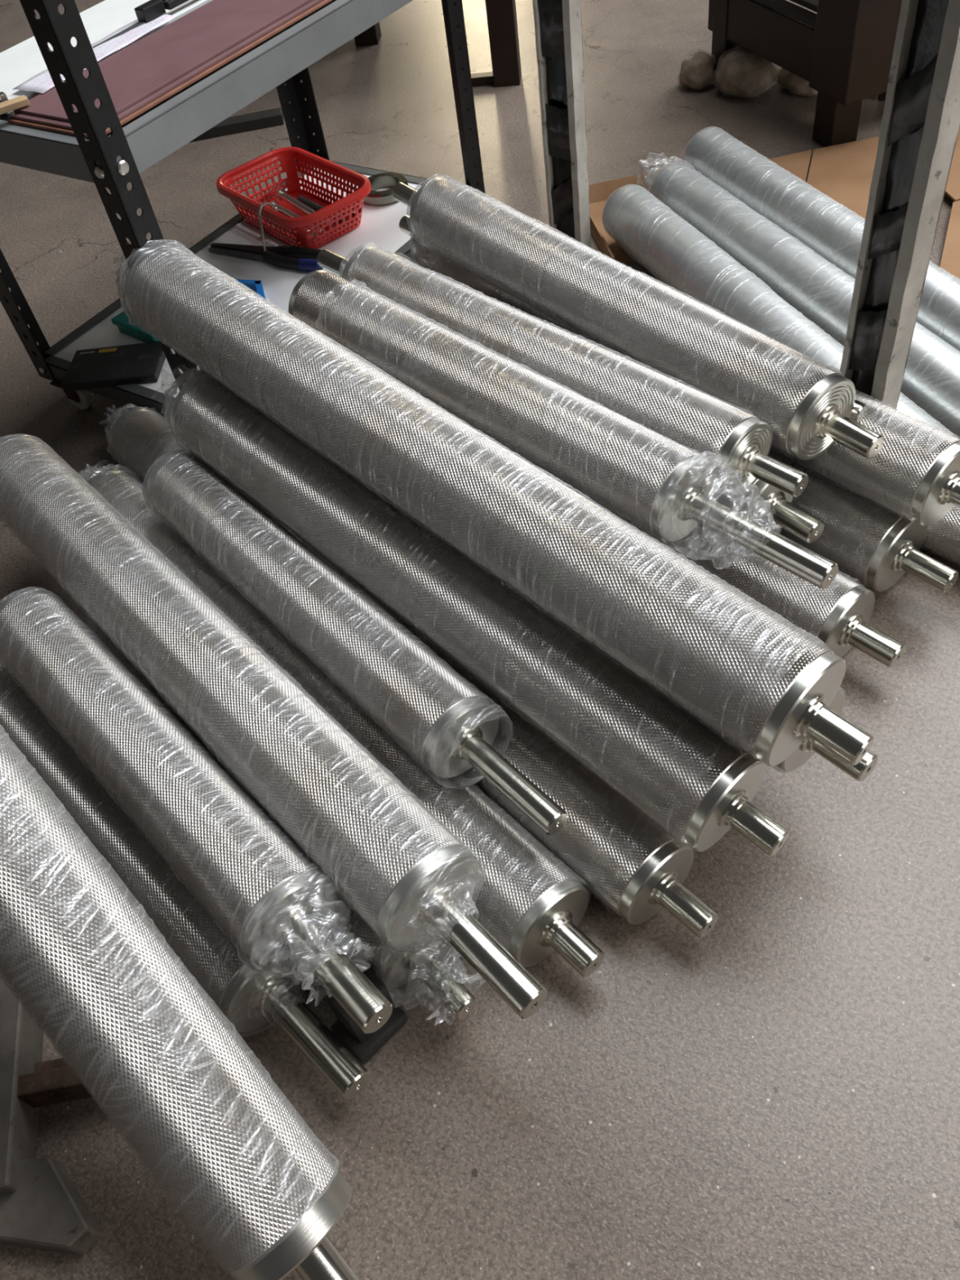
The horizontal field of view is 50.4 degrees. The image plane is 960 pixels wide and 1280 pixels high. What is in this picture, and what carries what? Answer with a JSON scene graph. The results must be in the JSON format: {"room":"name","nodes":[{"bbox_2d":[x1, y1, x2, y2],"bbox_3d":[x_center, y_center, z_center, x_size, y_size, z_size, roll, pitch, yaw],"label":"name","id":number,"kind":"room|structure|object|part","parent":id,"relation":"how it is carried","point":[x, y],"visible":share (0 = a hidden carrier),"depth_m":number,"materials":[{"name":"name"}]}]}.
{"room":"workspace","nodes":[
{"label":"workspace","id":0,"kind":"room"},
{"bbox_2d":[0,0,959,1279],"bbox_3d":[1.609,-1.421,2.329,14.000,0.100,14.000,20,55,24],"label":"floor","id":1,"kind":"structure","parent":0,"point":[773,1093],"depth_m":0.96,"materials":[{"name":"concrete"}]},
{"bbox_2d":[0,972,101,1255],"bbox_3d":[-0.700,0.413,0.841,0.664,0.302,0.774,20,55,24],"label":"metal bracket","id":2,"kind":"object","parent":1,"relation":"on","point":[42,1207],"visible":0.48,"depth_m":0.91,"materials":[{"name":"grey metal"}]},
{"bbox_2d":[0,724,359,1279],"bbox_3d":[-0.322,0.228,0.795,0.111,0.413,0.616,-38,54,-22],"label":"roller","id":3,"kind":"object","parent":2,"relation":"on","point":[242,1167],"visible":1,"depth_m":0.75,"materials":[{"name":"metal"}]},
{"bbox_2d":[0,662,369,1099],"bbox_3d":[-0.378,0.213,1.098,0.766,0.108,0.110,34,62,32],"label":"roller","id":4,"kind":"object","parent":1,"relation":"on","point":[249,1000],"visible":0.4,"depth_m":0.99,"materials":[{"name":"metal"}]},
{"bbox_2d":[0,586,392,1033],"bbox_3d":[-0.321,0.138,1.037,0.108,0.110,0.709,-38,54,-22],"label":"roller","id":5,"kind":"object","parent":4,"relation":"on","point":[272,901],"visible":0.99,"depth_m":0.96,"materials":[{"name":"metal"}]},
{"bbox_2d":[190,107,284,142],"bbox_3d":[-0.649,-1.219,2.438,0.360,0.024,0.045,-11,49,0],"label":"bar","id":6,"kind":"object","parent":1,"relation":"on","point":[273,117],"visible":0.49,"depth_m":2.42,"materials":[{"name":"black metal"}]},
{"bbox_2d":[0,0,485,417],"bbox_3d":[-0.411,-0.843,1.581,0.428,0.760,0.774,22,56,26],"label":"shelving unit","id":7,"kind":"object","parent":1,"relation":"on","point":[114,159],"visible":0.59,"depth_m":1.43,"materials":[{"name":"black paint"}]},
{"bbox_2d":[0,91,8,102],"bbox_3d":[-0.635,-0.692,1.320,0.055,0.016,0.014,-36,53,-21],"label":"clip","id":8,"kind":"object","parent":7,"relation":"on","point":[3,97],"visible":0.52,"depth_m":1.32,"materials":[{"name":"metal"}]},
{"bbox_3d":[-0.759,-0.681,1.460,0.040,0.705,0.040,22,56,26],"label":"post","id":9,"kind":"part","parent":7,"relation":"part of","materials":[{"name":"black metal"}]},
{"bbox_3d":[-0.614,-0.650,1.334,0.407,0.047,0.022,22,56,26],"label":"shelf rail","id":10,"kind":"part","parent":7,"relation":"part of","materials":[{"name":"grey metal"}]},
{"bbox_2d":[0,0,212,114],"bbox_3d":[-0.507,-0.960,1.550,0.185,0.008,0.700,22,56,26],"label":"sheet","id":11,"kind":"object","parent":7,"relation":"on","point":[24,60],"visible":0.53,"depth_m":1.49,"materials":[{"name":"white paper"}]},
{"bbox_2d":[12,14,177,93],"bbox_3d":[-0.530,-0.817,1.416,0.060,0.002,0.270,20,55,24],"label":"printed sheet","id":12,"kind":"object","parent":11,"relation":"on","point":[41,82],"visible":0.72,"depth_m":1.42,"materials":[{"name":"paper"}]},
{"bbox_2d":[92,0,188,48],"bbox_3d":[-0.463,-0.932,1.492,0.027,0.018,0.295,23,57,26],"label":"gauge","id":13,"kind":"object","parent":11,"relation":"on","point":[149,11],"visible":1,"depth_m":1.47,"materials":[{"name":"grey paint"}]},
{"bbox_3d":[-0.514,-0.858,1.447,0.010,0.002,0.095,23,57,26],"label":"blade","id":14,"kind":"part","parent":13,"relation":"part of","materials":[{"name":"grey paint"}]},
{"bbox_3d":[-0.567,-0.395,1.627,0.407,0.030,0.022,22,56,26],"label":"shelf rail","id":15,"kind":"part","parent":7,"relation":"part of","materials":[{"name":"grey paint"}]},
{"bbox_2d":[60,341,165,391],"bbox_3d":[-0.587,-0.442,1.645,0.155,0.014,0.098,-5,49,5],"label":"box","id":16,"kind":"object","parent":7,"relation":"on","point":[142,362],"visible":0.9,"depth_m":1.63,"materials":[{"name":"black plastic"}]},
{"bbox_2d":[97,347,116,352],"bbox_3d":[-0.608,-0.473,1.665,0.030,0.001,0.009,-5,49,5],"label":"print","id":17,"kind":"object","parent":16,"relation":"on","point":[100,349],"depth_m":1.67},
{"bbox_3d":[-0.449,-0.554,1.299,0.040,0.705,0.040,22,56,26],"label":"post","id":18,"kind":"part","parent":7,"relation":"part of","materials":[{"name":"black metal"}]},
{"bbox_2d":[111,311,159,342],"bbox_3d":[-0.555,-0.529,1.708,0.110,0.025,0.066,27,58,28],"label":"box","id":19,"kind":"object","parent":7,"relation":"on","point":[121,320],"visible":0.41,"depth_m":1.70,"materials":[{"name":"plastic"}]},
{"bbox_2d":[0,0,332,137],"bbox_3d":[-0.370,-0.877,1.445,0.201,0.022,0.770,22,56,26],"label":"board","id":20,"kind":"object","parent":7,"relation":"on","point":[156,67],"depth_m":1.37,"materials":[{"name":"red wood"}]},
{"bbox_3d":[-0.618,-0.675,1.300,0.085,0.008,0.018,-29,51,-16],"label":"wooden strip","id":21,"kind":"part","parent":20,"relation":"part of","materials":[{"name":"beige wood"}]},
{"bbox_3d":[-0.528,-0.711,1.895,0.022,0.030,0.760,22,56,26],"label":"shelf rail","id":22,"kind":"part","parent":7,"relation":"part of","materials":[{"name":"black metal"}]},
{"bbox_2d":[235,279,266,300],"bbox_3d":[-0.412,-0.589,1.744,0.146,0.014,0.077,8,51,16],"label":"tray","id":23,"kind":"object","parent":7,"relation":"on","point":[256,286],"visible":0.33,"depth_m":1.75,"materials":[{"name":"plastic"}]},
{"bbox_3d":[-0.255,-0.833,1.436,0.022,0.047,0.760,22,56,26],"label":"shelf rail","id":24,"kind":"part","parent":7,"relation":"part of","materials":[{"name":"grey paint"}]},
{"bbox_2d":[208,242,323,271],"bbox_3d":[-0.383,-0.690,1.822,0.254,0.021,0.058,14,53,20],"label":"pliers","id":25,"kind":"object","parent":7,"relation":"on","point":[282,256],"visible":0.84,"depth_m":1.81,"materials":[{"name":"black metal"}]},
{"bbox_3d":[-0.347,-0.668,1.798,0.092,0.020,0.025,24,57,26],"label":"handle","id":26,"kind":"part","parent":25,"relation":"part of","materials":[{"name":"black rubber"}]},
{"bbox_3d":[-0.323,-0.689,1.813,0.112,0.020,0.024,10,52,18],"label":"handle","id":27,"kind":"part","parent":25,"relation":"part of","materials":[{"name":"black rubber"}]},
{"bbox_2d":[216,146,371,248],"bbox_3d":[-0.339,-0.811,1.885,0.189,0.075,0.293,-37,54,-22],"label":"basket","id":28,"kind":"object","parent":7,"relation":"on","point":[341,206],"visible":0.97,"depth_m":1.89,"materials":[{"name":"plastic"}]},
{"bbox_2d":[257,201,276,251],"bbox_3d":[-0.379,-0.734,1.818,0.019,0.078,0.077,14,53,20],"label":"hook","id":29,"kind":"object","parent":28,"relation":"hanging from","point":[265,203],"visible":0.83,"depth_m":1.80,"materials":[{"name":"metal"}]},
{"bbox_2d":[268,200,322,233],"bbox_3d":[-0.340,-0.784,1.892,0.019,0.021,0.158,-38,54,-22],"label":"bolt","id":30,"kind":"object","parent":28,"relation":"in","point":[283,211],"visible":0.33,"depth_m":1.91,"materials":[{"name":"metal"}]},
{"bbox_2d":[275,187,333,227],"bbox_3d":[-0.325,-0.803,1.898,0.023,0.028,0.168,-37,54,-21],"label":"bolt","id":31,"kind":"object","parent":28,"relation":"in","point":[281,194],"visible":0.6,"depth_m":1.91,"materials":[{"name":"metal"}]},
{"bbox_2d":[294,229,318,239],"bbox_3d":[-0.316,-0.738,1.849,0.066,0.018,0.016,32,61,31],"label":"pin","id":32,"kind":"object","parent":28,"relation":"in","point":[311,235],"visible":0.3,"depth_m":1.83,"materials":[{"name":"metal"}]},
{"bbox_2d":[297,195,346,223],"bbox_3d":[-0.294,-0.801,1.904,0.014,0.014,0.148,-37,54,-21],"label":"rod","id":33,"kind":"object","parent":28,"relation":"in","point":[308,202],"visible":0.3,"depth_m":1.92,"materials":[{"name":"grey paint"}]},
{"bbox_3d":[-0.377,-1.172,1.825,0.048,0.705,0.048,22,56,26],"label":"post","id":34,"kind":"part","parent":7,"relation":"part of","materials":[{"name":"black metal"}]},
{"bbox_2d":[363,172,408,205],"bbox_3d":[-0.182,-0.854,1.931,0.094,0.022,0.094,20,55,24],"label":"ring","id":35,"kind":"object","parent":7,"relation":"on","point":[380,180],"visible":0.65,"depth_m":1.92,"materials":[{"name":"silver metal"}]},
{"bbox_3d":[-0.169,-0.895,1.996,0.407,0.030,0.022,22,56,26],"label":"shelf rail","id":36,"kind":"part","parent":7,"relation":"part of","materials":[{"name":"grey metal"}]},
{"bbox_3d":[-0.207,-0.579,1.728,0.022,0.030,0.760,22,56,26],"label":"shelf rail","id":37,"kind":"part","parent":7,"relation":"part of","materials":[{"name":"grey metal"}]},
{"bbox_3d":[-0.058,-1.044,1.662,0.040,0.705,0.040,22,56,26],"label":"post","id":38,"kind":"part","parent":7,"relation":"part of","materials":[{"name":"black metal"}]},
{"bbox_2d":[85,617,485,1025],"bbox_3d":[-0.250,0.154,1.136,0.104,0.100,0.725,-37,54,-22],"label":"roller","id":39,"kind":"object","parent":1,"relation":"on","point":[394,969],"visible":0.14,"depth_m":0.96,"materials":[{"name":"metal"}]},
{"bbox_2d":[0,433,546,1018],"bbox_3d":[-0.306,0.023,1.115,0.115,0.115,1.062,-37,54,-22],"label":"roller","id":40,"kind":"object","parent":39,"relation":"on","point":[400,868],"visible":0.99,"depth_m":0.99,"materials":[{"name":"metal"}]},
{"bbox_2d":[78,462,604,977],"bbox_3d":[-0.242,0.030,1.235,0.116,0.108,1.057,-37,54,-21],"label":"roller","id":41,"kind":"object","parent":1,"relation":"on","point":[531,904],"visible":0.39,"depth_m":1.02,"materials":[{"name":"metal"}]},
{"bbox_2d":[327,965,407,1064],"bbox_3d":[-0.109,0.349,0.955,0.048,0.072,0.060,34,62,32],"label":"block","id":42,"kind":"object","parent":1,"relation":"on","point":[363,1046],"visible":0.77,"depth_m":0.95,"materials":[{"name":"black metal"}]},
{"bbox_2d":[104,404,718,937],"bbox_3d":[-0.183,-0.043,1.289,0.108,0.106,1.212,-37,54,-21],"label":"roller","id":43,"kind":"object","parent":1,"relation":"on","point":[626,858],"visible":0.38,"depth_m":1.00,"materials":[{"name":"metal"}]},
{"bbox_2d":[142,449,567,835],"bbox_3d":[-0.174,-0.026,1.156,0.100,0.106,0.763,-36,53,-21],"label":"roller","id":44,"kind":"object","parent":43,"relation":"on","point":[442,720],"visible":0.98,"depth_m":1.09,"materials":[{"name":"metal"}]},
{"bbox_2d":[160,366,789,855],"bbox_3d":[-0.073,-0.080,1.142,0.118,0.173,0.978,-39,54,-23],"label":"roller","id":45,"kind":"object","parent":43,"relation":"on","point":[697,785],"visible":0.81,"depth_m":1.03,"materials":[{"name":"metal"}]},
{"bbox_2d":[776,688,878,781],"bbox_3d":[0.067,-0.109,1.188,0.102,0.102,0.890,-37,54,-21],"label":"roller","id":46,"kind":"object","parent":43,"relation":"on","point":[807,748],"visible":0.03,"depth_m":0.96,"materials":[{"name":"metal"}]},
{"bbox_2d":[115,239,874,766],"bbox_3d":[-0.078,-0.208,1.122,0.126,0.193,1.136,-39,54,-23],"label":"roller","id":47,"kind":"object","parent":46,"relation":"on","point":[766,686],"visible":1,"depth_m":0.99,"materials":[{"name":"metal"}]},
{"bbox_2d":[288,270,838,589],"bbox_3d":[0.046,-0.270,1.209,0.114,0.110,0.852,-39,54,-23],"label":"roller","id":48,"kind":"object","parent":46,"relation":"on","point":[665,488],"visible":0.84,"depth_m":1.13,"materials":[{"name":"metal"}]},
{"bbox_2d":[354,0,521,87],"bbox_3d":[-0.148,-1.666,2.389,0.550,0.558,0.500,-1,49,9],"label":"frame","id":49,"kind":"object","parent":1,"relation":"on","point":[501,15],"visible":0.79,"depth_m":2.37,"materials":[{"name":"brown paint"}]},
{"bbox_3d":[-0.330,-1.772,2.536,0.062,0.520,0.062,-1,49,9],"label":"leg","id":50,"kind":"part","parent":49,"relation":"part of","materials":[{"name":"brown paint"}]},
{"bbox_3d":[-0.008,-1.341,2.442,0.090,0.020,0.030,-1,49,9],"label":"foot rail","id":51,"kind":"part","parent":49,"relation":"part of","materials":[{"name":"brown paint"}]},
{"bbox_3d":[0.035,-1.505,2.244,0.062,0.520,0.062,-1,49,9],"label":"leg","id":52,"kind":"part","parent":49,"relation":"part of","materials":[{"name":"brown paint"}]},
{"bbox_2d":[532,0,591,248],"bbox_3d":[0.109,-1.044,1.511,0.065,1.000,0.042,21,56,25],"label":"steel post","id":53,"kind":"object","parent":1,"relation":"on","point":[557,23],"visible":0.91,"depth_m":1.69,"materials":[{"name":"metal"}]},
{"bbox_2d":[588,173,648,264],"bbox_3d":[0.280,-0.785,1.904,0.148,0.031,0.272,-13,49,-2],"label":"carton","id":54,"kind":"object","parent":1,"relation":"on","point":[599,193],"visible":0.29,"depth_m":1.96,"materials":[{"name":"cardboard"}]},
{"bbox_2d":[679,49,715,89],"bbox_3d":[0.484,-1.266,2.261,0.088,0.075,0.080,20,55,24],"label":"stone","id":55,"kind":"object","parent":1,"relation":"on","point":[698,68],"visible":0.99,"depth_m":2.24,"materials":[{"name":"white stone"}]},
{"bbox_2d":[563,484,906,667],"bbox_3d":[0.183,-0.192,1.358,0.108,0.107,0.838,-38,54,-22],"label":"roller","id":56,"kind":"object","parent":1,"relation":"on","point":[839,614],"visible":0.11,"depth_m":1.15,"materials":[{"name":"metal"}]},
{"bbox_2d":[391,252,824,542],"bbox_3d":[0.107,-0.353,1.388,0.092,0.092,0.867,-35,53,-20],"label":"roller","id":57,"kind":"object","parent":56,"relation":"on","point":[788,516],"visible":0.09,"depth_m":1.15,"materials":[{"name":"metal"}]},
{"bbox_2d":[316,242,808,497],"bbox_3d":[0.051,-0.366,1.294,0.098,0.106,0.839,-39,54,-23],"label":"roller","id":58,"kind":"object","parent":57,"relation":"on","point":[682,414],"visible":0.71,"depth_m":1.19,"materials":[{"name":"metal"}]},
{"bbox_2d":[714,47,778,99],"bbox_3d":[0.577,-1.230,2.202,0.142,0.092,0.121,5,50,14],"label":"stone","id":59,"kind":"object","parent":1,"relation":"on","point":[741,73],"visible":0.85,"depth_m":2.18,"materials":[{"name":"white stone"}]},
{"bbox_2d":[601,184,956,436],"bbox_3d":[0.420,-0.501,1.585,0.104,0.107,0.844,-22,50,-10],"label":"tube","id":60,"kind":"object","parent":1,"relation":"on","point":[677,253],"visible":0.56,"depth_m":1.62,"materials":[{"name":"white metal"}]},
{"bbox_2d":[633,152,959,439],"bbox_3d":[0.528,-0.553,1.616,0.107,0.108,1.004,-23,50,-10],"label":"tube","id":61,"kind":"object","parent":1,"relation":"on","point":[823,293],"visible":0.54,"depth_m":1.60,"materials":[{"name":"white metal"}]},
{"bbox_2d":[776,66,817,97],"bbox_3d":[0.700,-1.211,2.189,0.105,0.057,0.172,-29,51,-15],"label":"stone","id":62,"kind":"object","parent":1,"relation":"on","point":[797,85],"visible":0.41,"depth_m":2.17,"materials":[{"name":"white stone"}]},
{"bbox_2d":[707,0,902,146],"bbox_3d":[0.831,-1.406,2.016,0.660,0.540,0.550,-22,50,-10],"label":"wooden cabinet","id":63,"kind":"object","parent":1,"relation":"on","point":[844,51],"visible":0.7,"depth_m":1.96,"materials":[{"name":"brown paint"}]},
{"bbox_3d":[0.523,-1.425,2.095,0.055,0.520,0.055,-22,50,-10],"label":"leg","id":64,"kind":"part","parent":63,"relation":"part of","materials":[{"name":"brown paint"}]},
{"bbox_2d":[789,0,818,12],"bbox_3d":[0.784,-1.339,2.063,0.340,0.012,0.320,-22,50,-10],"label":"shelf","id":65,"kind":"object","parent":63,"relation":"attached to","point":[812,5],"depth_m":2.01,"materials":[{"name":"wood"}]},
{"bbox_3d":[0.701,-1.037,1.996,0.062,0.120,0.062,-22,50,-10],"label":"leg","id":66,"kind":"part","parent":63,"relation":"part of","materials":[{"name":"brown paint"}]},
{"bbox_3d":[0.685,-1.189,1.810,0.105,0.400,0.115,-22,50,-10],"label":"leg plate","id":67,"kind":"part","parent":63,"relation":"part of","materials":[{"name":"brown paint"}]},
{"bbox_2d":[683,126,959,351],"bbox_3d":[0.599,-0.625,1.645,0.100,0.118,0.877,-23,50,-11],"label":"tube","id":68,"kind":"object","parent":1,"relation":"on","point":[832,231],"visible":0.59,"depth_m":1.68,"materials":[{"name":"white metal"}]},
{"bbox_2d":[768,136,879,220],"bbox_3d":[0.644,-0.817,1.880,0.258,0.015,0.430,1,50,10],"label":"cardboard sheet","id":69,"kind":"object","parent":1,"relation":"on","point":[843,172],"visible":0.29,"depth_m":1.94,"materials":[{"name":"brown cardboard"}]},
{"bbox_3d":[0.674,-0.830,1.882,0.161,0.008,0.401,1,50,10],"label":"panel","id":70,"kind":"part","parent":69,"relation":"part of","materials":[{"name":"cardboard"}]},
{"bbox_2d":[768,448,959,592],"bbox_3d":[0.276,-0.282,1.417,0.113,0.113,0.835,-37,53,-21],"label":"roller","id":71,"kind":"object","parent":1,"relation":"on","point":[875,545],"visible":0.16,"depth_m":1.21,"materials":[{"name":"metal"}]},
{"bbox_2d":[399,215,959,526],"bbox_3d":[0.221,-0.421,1.418,0.110,0.116,1.093,-36,53,-21],"label":"roller","id":72,"kind":"object","parent":71,"relation":"on","point":[914,475],"visible":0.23,"depth_m":1.15,"materials":[{"name":"metal"}]},
{"bbox_2d":[392,173,884,460],"bbox_3d":[0.150,-0.454,1.346,0.108,0.116,0.898,-34,53,-19],"label":"roller","id":73,"kind":"object","parent":72,"relation":"on","point":[806,405],"visible":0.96,"depth_m":1.25,"materials":[{"name":"metal"}]},
{"bbox_2d":[849,400,867,422],"bbox_3d":[0.419,-0.266,1.166,0.022,0.022,0.042,-39,54,-23],"label":"pin","id":74,"kind":"object","parent":72,"relation":"on","point":[859,411],"visible":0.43,"depth_m":1.15,"materials":[{"name":"silver metal"}]},
{"bbox_2d":[877,92,886,101],"bbox_3d":[0.868,-1.171,2.119,0.070,0.070,0.070,5,50,14],"label":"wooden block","id":75,"kind":"object","parent":1,"relation":"on","point":[882,96],"visible":0.09,"depth_m":2.12,"materials":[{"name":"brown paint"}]},
{"bbox_2d":[839,0,959,409],"bbox_3d":[0.438,-0.524,1.005,0.038,1.000,0.067,-32,52,-18],"label":"steel post","id":76,"kind":"object","parent":1,"relation":"on","point":[920,126],"visible":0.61,"depth_m":1.06,"materials":[{"name":"metal"}]},
{"bbox_2d":[922,504,959,564],"bbox_3d":[0.602,-0.133,1.247,0.096,0.102,0.220,-40,55,-23],"label":"roller","id":77,"kind":"object","parent":1,"relation":"on","point":[942,538],"visible":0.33,"depth_m":1.23,"materials":[{"name":"metal"}]},
{"bbox_2d":[939,128,959,279],"bbox_3d":[0.925,-0.780,1.796,0.301,0.018,0.788,2,50,11],"label":"cardboard sheet","id":78,"kind":"object","parent":1,"relation":"on","point":[950,260],"visible":0.46,"depth_m":1.76,"materials":[{"name":"brown cardboard"}]},
{"bbox_3d":[0.834,-0.651,1.698,0.133,0.012,0.426,8,51,16],"label":"panel","id":79,"kind":"part","parent":78,"relation":"part of","materials":[{"name":"cardboard"}]},
{"bbox_3d":[0.889,-0.926,1.923,0.174,0.010,0.387,0,49,9],"label":"panel","id":80,"kind":"part","parent":78,"relation":"part of","materials":[{"name":"cardboard"}]}
]}

